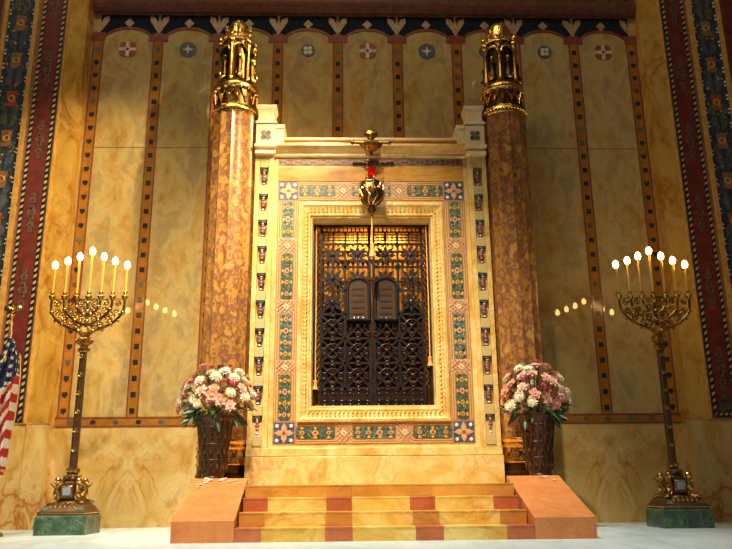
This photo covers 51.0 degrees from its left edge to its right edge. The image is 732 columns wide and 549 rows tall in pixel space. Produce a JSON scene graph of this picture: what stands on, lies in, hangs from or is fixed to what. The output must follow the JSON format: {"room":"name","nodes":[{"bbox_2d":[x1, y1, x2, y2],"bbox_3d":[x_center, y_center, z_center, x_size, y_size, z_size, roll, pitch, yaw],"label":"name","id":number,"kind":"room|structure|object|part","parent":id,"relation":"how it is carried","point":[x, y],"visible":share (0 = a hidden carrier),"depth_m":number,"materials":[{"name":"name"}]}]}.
{"room":"house of worship","nodes":[
{"label":"house of worship","id":0,"kind":"room"},
{"bbox_2d":[0,0,94,529],"bbox_3d":[-6.096,-0.919,12.527,2.690,9.660,0.630,0,-16,-2],"label":"wall","id":1,"kind":"structure","parent":0,"point":[45,45],"depth_m":12.35,"materials":[{"name":"stone"}]},
{"bbox_2d":[0,522,731,548],"bbox_3d":[0.254,2.362,6.151,16.000,0.200,11.500,0,-16,-2],"label":"floor","id":2,"kind":"structure","parent":0,"point":[611,535],"depth_m":7.75,"materials":[{"name":"white stone"}]},
{"bbox_2d":[0,305,21,536],"bbox_3d":[-4.698,1.800,9.748,0.507,2.905,0.380,0,-16,-2],"label":"flag","id":3,"kind":"object","parent":2,"relation":"on","point":[10,359],"visible":1,"depth_m":9.77,"materials":[{"name":"multicoloured fabric"}]},
{"bbox_3d":[-4.617,0.871,9.919,0.048,0.536,0.127,0,-16,-2],"label":"cord","id":4,"kind":"part","parent":3,"relation":"part of","materials":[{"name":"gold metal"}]},
{"bbox_2d":[33,247,129,535],"bbox_3d":[-3.837,1.465,10.333,1.100,3.848,0.630,0,-16,-2],"label":"menorah","id":5,"kind":"object","parent":2,"relation":"on","point":[69,512],"visible":1,"depth_m":10.14,"materials":[{"name":"metal"}]},
{"bbox_2d":[48,292,55,300],"bbox_3d":[-4.348,0.309,10.641,0.100,0.130,0.100,0,-16,-2],"label":"candle cup","id":6,"kind":"object","parent":5,"relation":"on","point":[51,297],"depth_m":10.62,"materials":[{"name":"gold metal"}]},
{"bbox_2d":[51,261,58,291],"bbox_3d":[-4.351,0.033,10.718,0.082,0.463,0.080,0,-16,-2],"label":"candle","id":7,"kind":"object","parent":5,"relation":"on","point":[55,264],"depth_m":10.72,"materials":[{"name":"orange wax"}]},
{"bbox_2d":[61,292,67,300],"bbox_3d":[-4.178,0.309,10.646,0.100,0.130,0.100,0,-16,-2],"label":"candle cup","id":8,"kind":"object","parent":5,"relation":"on","point":[64,297],"depth_m":10.62,"materials":[{"name":"gold metal"}]},
{"bbox_2d":[64,257,70,291],"bbox_3d":[-4.181,0.004,10.731,0.082,0.523,0.080,0,-16,-2],"label":"candle","id":9,"kind":"object","parent":5,"relation":"on","point":[67,261],"depth_m":10.74,"materials":[{"name":"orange wax"}]},
{"bbox_2d":[73,292,79,300],"bbox_3d":[-4.015,0.308,10.651,0.100,0.130,0.100,0,-16,-2],"label":"candle cup","id":10,"kind":"object","parent":5,"relation":"on","point":[76,297],"depth_m":10.63,"materials":[{"name":"gold metal"}]},
{"bbox_2d":[76,252,82,291],"bbox_3d":[-4.018,-0.028,10.744,0.082,0.588,0.080,0,-16,-2],"label":"candle","id":11,"kind":"object","parent":5,"relation":"on","point":[80,256],"depth_m":10.75,"materials":[{"name":"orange wax"}]},
{"bbox_3d":[-3.846,0.544,10.590,0.065,0.480,0.065,-6,-17,20],"label":"stem","id":12,"kind":"part","parent":5,"relation":"part of","materials":[{"name":"brown metal"}]},
{"bbox_2d":[85,292,91,299],"bbox_3d":[-3.848,0.308,10.655,0.100,0.130,0.100,0,-16,-2],"label":"candle cup","id":13,"kind":"object","parent":5,"relation":"on","point":[88,297],"depth_m":10.63,"materials":[{"name":"gold metal"}]},
{"bbox_2d":[88,247,95,291],"bbox_3d":[-3.852,-0.067,10.760,0.082,0.668,0.080,0,-16,-2],"label":"candle","id":14,"kind":"object","parent":5,"relation":"on","point":[92,251],"depth_m":10.76,"materials":[{"name":"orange wax"}]},
{"bbox_2d":[97,292,103,300],"bbox_3d":[-3.681,0.308,10.660,0.100,0.130,0.100,0,-16,-2],"label":"candle cup","id":15,"kind":"object","parent":5,"relation":"on","point":[100,297],"depth_m":10.63,"materials":[{"name":"gold metal"}]},
{"bbox_2d":[100,252,106,291],"bbox_3d":[-3.684,-0.028,10.754,0.082,0.588,0.080,0,-16,-2],"label":"candle","id":16,"kind":"object","parent":5,"relation":"on","point":[104,256],"depth_m":10.76,"materials":[{"name":"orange wax"}]},
{"bbox_2d":[109,292,115,299],"bbox_3d":[-3.518,0.308,10.665,0.100,0.130,0.100,0,-16,-2],"label":"candle cup","id":17,"kind":"object","parent":5,"relation":"on","point":[112,297],"depth_m":10.64,"materials":[{"name":"gold metal"}]},
{"bbox_2d":[112,257,118,291],"bbox_3d":[-3.521,0.003,10.750,0.082,0.523,0.080,0,-16,-2],"label":"candle","id":18,"kind":"object","parent":5,"relation":"on","point":[115,261],"depth_m":10.75,"materials":[{"name":"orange wax"}]},
{"bbox_2d":[121,292,128,300],"bbox_3d":[-3.348,0.307,10.670,0.100,0.130,0.100,0,-16,-2],"label":"candle cup","id":19,"kind":"object","parent":5,"relation":"on","point":[124,297],"depth_m":10.64,"materials":[{"name":"gold metal"}]},
{"bbox_2d":[124,261,129,291],"bbox_3d":[-3.351,0.031,10.747,0.082,0.463,0.080,0,-16,-2],"label":"candle","id":20,"kind":"object","parent":5,"relation":"on","point":[127,264],"depth_m":10.75,"materials":[{"name":"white wax"}]},
{"bbox_2d":[170,478,247,543],"bbox_3d":[-1.761,2.665,8.782,0.669,0.665,1.712,1,-16,-4],"label":"block","id":21,"kind":"object","parent":2,"relation":"on","point":[208,512],"visible":0.87,"depth_m":8.25,"materials":[{"name":"stone"}]},
{"bbox_2d":[234,483,534,542],"bbox_3d":[0.176,2.708,8.837,3.180,0.575,1.668,0,-16,-2],"label":"marble steps","id":22,"kind":"structure","parent":2,"relation":"on","point":[439,511],"depth_m":8.38,"materials":[{"name":"stone"}]},
{"bbox_2d":[506,475,597,538],"bbox_3d":[2.112,2.659,8.895,0.669,0.665,1.712,-1,-16,1],"label":"block","id":23,"kind":"object","parent":2,"relation":"on","point":[555,511],"visible":0.87,"depth_m":8.37,"materials":[{"name":"stone"}]},
{"bbox_2d":[613,247,714,528],"bbox_3d":[4.090,1.452,10.566,1.100,3.848,0.630,0,-16,-2],"label":"menorah","id":24,"kind":"object","parent":2,"relation":"on","point":[675,506],"visible":1,"depth_m":10.37,"materials":[{"name":"brown metal"}]},
{"bbox_2d":[613,260,621,298],"bbox_3d":[3.576,0.078,10.934,0.100,0.583,0.100,0,-16,-2],"label":"candle","id":25,"kind":"object","parent":24,"relation":"on","point":[615,264],"depth_m":10.92,"materials":[{"name":"beige wax"}]},
{"bbox_2d":[624,256,633,298],"bbox_3d":[3.746,0.049,10.947,0.100,0.643,0.100,0,-16,-2],"label":"candle","id":26,"kind":"object","parent":24,"relation":"on","point":[626,260],"depth_m":10.93,"materials":[{"name":"yellow wax"}]},
{"bbox_2d":[635,252,644,299],"bbox_3d":[3.909,0.017,10.960,0.100,0.708,0.100,0,-16,-2],"label":"candle","id":27,"kind":"object","parent":24,"relation":"on","point":[637,255],"depth_m":10.94,"materials":[{"name":"yellow wax"}]},
{"bbox_2d":[646,247,656,297],"bbox_3d":[4.075,-0.022,10.976,0.100,0.788,0.100,0,-16,-2],"label":"candle","id":28,"kind":"object","parent":24,"relation":"on","point":[648,250],"depth_m":10.96,"materials":[{"name":"yellow wax"}]},
{"bbox_3d":[4.081,0.531,10.822,0.065,0.480,0.065,6,-17,-23],"label":"stem","id":29,"kind":"part","parent":24,"relation":"part of","materials":[{"name":"brown metal"}]},
{"bbox_2d":[658,252,668,298],"bbox_3d":[4.243,0.017,10.970,0.100,0.708,0.100,0,-16,-2],"label":"candle","id":30,"kind":"object","parent":24,"relation":"on","point":[660,255],"depth_m":10.95,"materials":[{"name":"beige wax"}]},
{"bbox_2d":[669,256,679,298],"bbox_3d":[4.406,0.048,10.966,0.100,0.643,0.100,0,-16,-2],"label":"candle","id":31,"kind":"object","parent":24,"relation":"on","point":[672,260],"depth_m":10.95,"materials":[{"name":"beige wax"}]},
{"bbox_2d":[682,260,691,298],"bbox_3d":[4.576,0.076,10.963,0.100,0.583,0.100,0,-16,-2],"label":"candle","id":32,"kind":"object","parent":24,"relation":"on","point":[684,264],"depth_m":10.95,"materials":[{"name":"white wax"}]},
{"bbox_3d":[0.126,3.190,10.568,5.000,0.575,1.918,0,-16,-2],"label":"platform","id":33,"kind":"object","parent":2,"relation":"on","visible":0},
{"bbox_2d":[196,415,233,478],"bbox_3d":[-1.997,2.312,10.078,0.491,0.895,0.490,0,-16,-2],"label":"wicker vase","id":34,"kind":"object","parent":33,"relation":"on","point":[213,444],"visible":0.91,"depth_m":9.95,"materials":[{"name":"brown wicker"}]},
{"bbox_2d":[175,362,256,431],"bbox_3d":[-1.979,1.651,10.266,1.094,0.947,0.771,0,-16,-2],"label":"flower arrangement","id":35,"kind":"object","parent":34,"relation":"in","point":[213,376],"visible":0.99,"depth_m":10.16,"materials":[{"name":"pink plant"}]},
{"bbox_2d":[195,20,258,478],"bbox_3d":[-2.047,-0.601,11.637,0.750,7.345,0.749,-6,-17,20],"label":"marble column","id":36,"kind":"structure","parent":33,"relation":"on","point":[227,304],"depth_m":11.42,"materials":[{"name":"brown stone"}]},
{"bbox_2d":[244,104,504,484],"bbox_3d":[0.085,0.248,11.807,3.590,5.760,1.146,0,-16,-2],"label":"torah ark","id":37,"kind":"object","parent":33,"relation":"on","point":[381,368],"visible":0.99,"depth_m":11.43,"materials":[{"name":"beige stone"}]},
{"bbox_3d":[-1.544,0.300,11.306,0.285,4.410,0.080,0,-16,-2],"label":"post","id":38,"kind":"part","parent":37,"relation":"part of","materials":[{"name":"beige stone"}]},
{"bbox_3d":[-1.160,1.754,10.944,0.292,0.648,0.028,0,-16,-2],"label":"mosaic panel","id":39,"kind":"part","parent":37,"relation":"part of","materials":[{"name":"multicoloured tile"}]},
{"bbox_3d":[-1.168,0.905,11.180,0.292,0.680,0.028,0,-16,-2],"label":"mosaic panel","id":40,"kind":"part","parent":37,"relation":"part of","materials":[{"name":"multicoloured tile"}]},
{"bbox_3d":[-1.177,0.029,11.424,0.292,0.710,0.028,0,-16,-2],"label":"mosaic panel","id":41,"kind":"part","parent":37,"relation":"part of","materials":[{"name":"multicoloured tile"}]},
{"bbox_3d":[-1.185,-0.836,11.665,0.292,0.585,0.028,0,-16,-2],"label":"mosaic panel","id":42,"kind":"part","parent":37,"relation":"part of","materials":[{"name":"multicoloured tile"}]},
{"bbox_3d":[-0.714,2.231,10.824,0.560,0.292,0.028,0,-16,-2],"label":"mosaic panel","id":43,"kind":"part","parent":37,"relation":"part of","materials":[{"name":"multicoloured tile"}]},
{"bbox_3d":[-0.750,0.402,11.529,0.022,2.400,0.017,0,-16,-2],"label":"pull cord","id":44,"kind":"part","parent":37,"relation":"part of","materials":[{"name":"gold metal"}]},
{"bbox_3d":[-0.748,-1.285,11.803,0.560,0.292,0.028,0,-16,-2],"label":"mosaic panel","id":45,"kind":"part","parent":37,"relation":"part of","materials":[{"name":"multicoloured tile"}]},
{"bbox_3d":[-0.307,0.591,11.562,0.776,2.726,0.079,0,-16,-2],"label":"door","id":46,"kind":"part","parent":37,"relation":"part of","materials":[{"name":"brown metal"}]},
{"bbox_3d":[-0.300,1.023,11.501,0.730,1.400,0.015,0,-16,-2],"label":"backing panel","id":47,"kind":"part","parent":37,"relation":"part of","materials":[{"name":"black metal"}]},
{"bbox_3d":[0.064,-1.792,12.387,2.940,0.180,1.110,0,-16,-2],"label":"cornice","id":48,"kind":"part","parent":37,"relation":"part of","materials":[{"name":"beige stone"}]},
{"bbox_2d":[350,129,391,256],"bbox_3d":[0.117,-1.222,11.505,0.515,2.020,0.532,-12,-19,34],"label":"hanging lamp","id":49,"kind":"object","parent":37,"relation":"hanging from","point":[371,190],"visible":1,"depth_m":11.38,"materials":[{"name":"gold metal"}]},
{"bbox_3d":[0.080,-1.240,11.461,0.406,0.472,0.402,0,-16,-2],"label":"lamp shade","id":50,"kind":"part","parent":49,"relation":"part of","materials":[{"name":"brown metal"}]},
{"bbox_3d":[0.082,-1.286,11.827,0.620,0.292,0.028,0,-16,-2],"label":"mosaic panel","id":51,"kind":"part","parent":37,"relation":"part of","materials":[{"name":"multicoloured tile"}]},
{"bbox_2d":[315,233,429,404],"bbox_3d":[0.078,0.706,12.055,1.815,2.840,0.090,0,-16,-2],"label":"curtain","id":52,"kind":"object","parent":37,"relation":"hanging from","point":[401,282],"depth_m":12.28,"materials":[{"name":"metal"}]},
{"bbox_3d":[0.116,2.230,10.848,0.620,0.292,0.028,0,-16,-2],"label":"mosaic panel","id":53,"kind":"part","parent":37,"relation":"part of","materials":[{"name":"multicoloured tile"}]},
{"bbox_3d":[0.096,0.526,11.430,2.170,3.298,0.310,0,-16,-2],"label":"door frame","id":54,"kind":"part","parent":37,"relation":"part of","materials":[{"name":"beige stone"}]},
{"bbox_3d":[0.492,0.590,11.585,0.776,2.726,0.079,0,-16,-2],"label":"door","id":55,"kind":"part","parent":37,"relation":"part of","materials":[{"name":"brown metal"}]},
{"bbox_3d":[0.489,1.021,11.524,0.730,1.400,0.015,0,-16,-2],"label":"backing panel","id":56,"kind":"part","parent":37,"relation":"part of","materials":[{"name":"black metal"}]},
{"bbox_3d":[0.911,-1.288,11.851,0.560,0.292,0.028,0,-16,-2],"label":"mosaic panel","id":57,"kind":"part","parent":37,"relation":"part of","materials":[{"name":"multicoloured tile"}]},
{"bbox_3d":[0.937,0.235,11.624,0.022,2.060,0.017,0,-16,-2],"label":"pull cord","id":58,"kind":"part","parent":37,"relation":"part of","materials":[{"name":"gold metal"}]},
{"bbox_3d":[0.946,2.228,10.872,0.560,0.292,0.028,0,-16,-2],"label":"mosaic panel","id":59,"kind":"part","parent":37,"relation":"part of","materials":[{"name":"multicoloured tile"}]},
{"bbox_3d":[1.357,-0.840,11.739,0.292,0.585,0.028,0,-16,-2],"label":"mosaic panel","id":60,"kind":"part","parent":37,"relation":"part of","materials":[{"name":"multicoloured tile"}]},
{"bbox_3d":[1.366,0.025,11.499,0.292,0.710,0.028,0,-16,-2],"label":"mosaic panel","id":61,"kind":"part","parent":37,"relation":"part of","materials":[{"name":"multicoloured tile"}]},
{"bbox_3d":[1.375,0.901,11.255,0.292,0.680,0.028,0,-16,-2],"label":"mosaic panel","id":62,"kind":"part","parent":37,"relation":"part of","materials":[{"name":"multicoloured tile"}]},
{"bbox_3d":[1.383,1.750,11.018,0.292,0.648,0.028,0,-16,-2],"label":"mosaic panel","id":63,"kind":"part","parent":37,"relation":"part of","materials":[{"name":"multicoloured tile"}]},
{"bbox_3d":[1.740,0.295,11.402,0.285,4.410,0.080,0,-16,-2],"label":"post","id":64,"kind":"part","parent":37,"relation":"part of","materials":[{"name":"beige stone"}]},
{"bbox_2d":[480,22,551,482],"bbox_3d":[2.221,-0.609,11.760,0.750,7.345,0.749,6,-17,-23],"label":"marble column","id":65,"kind":"structure","parent":33,"relation":"on","point":[514,278],"depth_m":11.53,"materials":[{"name":"brown stone"}]},
{"bbox_2d":[518,412,554,475],"bbox_3d":[2.291,2.305,10.204,0.491,0.895,0.490,0,-16,-2],"label":"bronze vase","id":66,"kind":"object","parent":33,"relation":"on","point":[538,438],"visible":0.84,"depth_m":10.08,"materials":[{"name":"brown wicker"}]},
{"bbox_2d":[497,359,574,429],"bbox_3d":[2.280,1.631,10.388,0.991,0.982,0.742,6,-17,-22],"label":"flower arrangement","id":67,"kind":"object","parent":66,"relation":"in","point":[558,409],"visible":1,"depth_m":10.29,"materials":[{"name":"pink plant"}]},
{"bbox_2d":[47,15,686,527],"bbox_3d":[0.052,-0.857,12.852,9.660,9.600,0.312,0,-16,-2],"label":"wall","id":68,"kind":"structure","parent":0,"point":[143,193],"depth_m":12.79,"materials":[{"name":"stone"}]},
{"bbox_2d":[93,0,635,18],"bbox_3d":[0.019,-4.942,13.757,9.660,0.645,0.160,0,-16,-2],"label":"trim","id":69,"kind":"structure","parent":68,"relation":"attached to","point":[567,9],"depth_m":13.68,"materials":[{"name":"brown wood"}]},
{"bbox_2d":[634,0,731,521],"bbox_3d":[6.209,-0.939,12.887,2.690,9.660,0.630,0,-16,-2],"label":"wall","id":70,"kind":"structure","parent":0,"point":[684,47],"depth_m":12.69,"materials":[{"name":"stone"}]}
]}

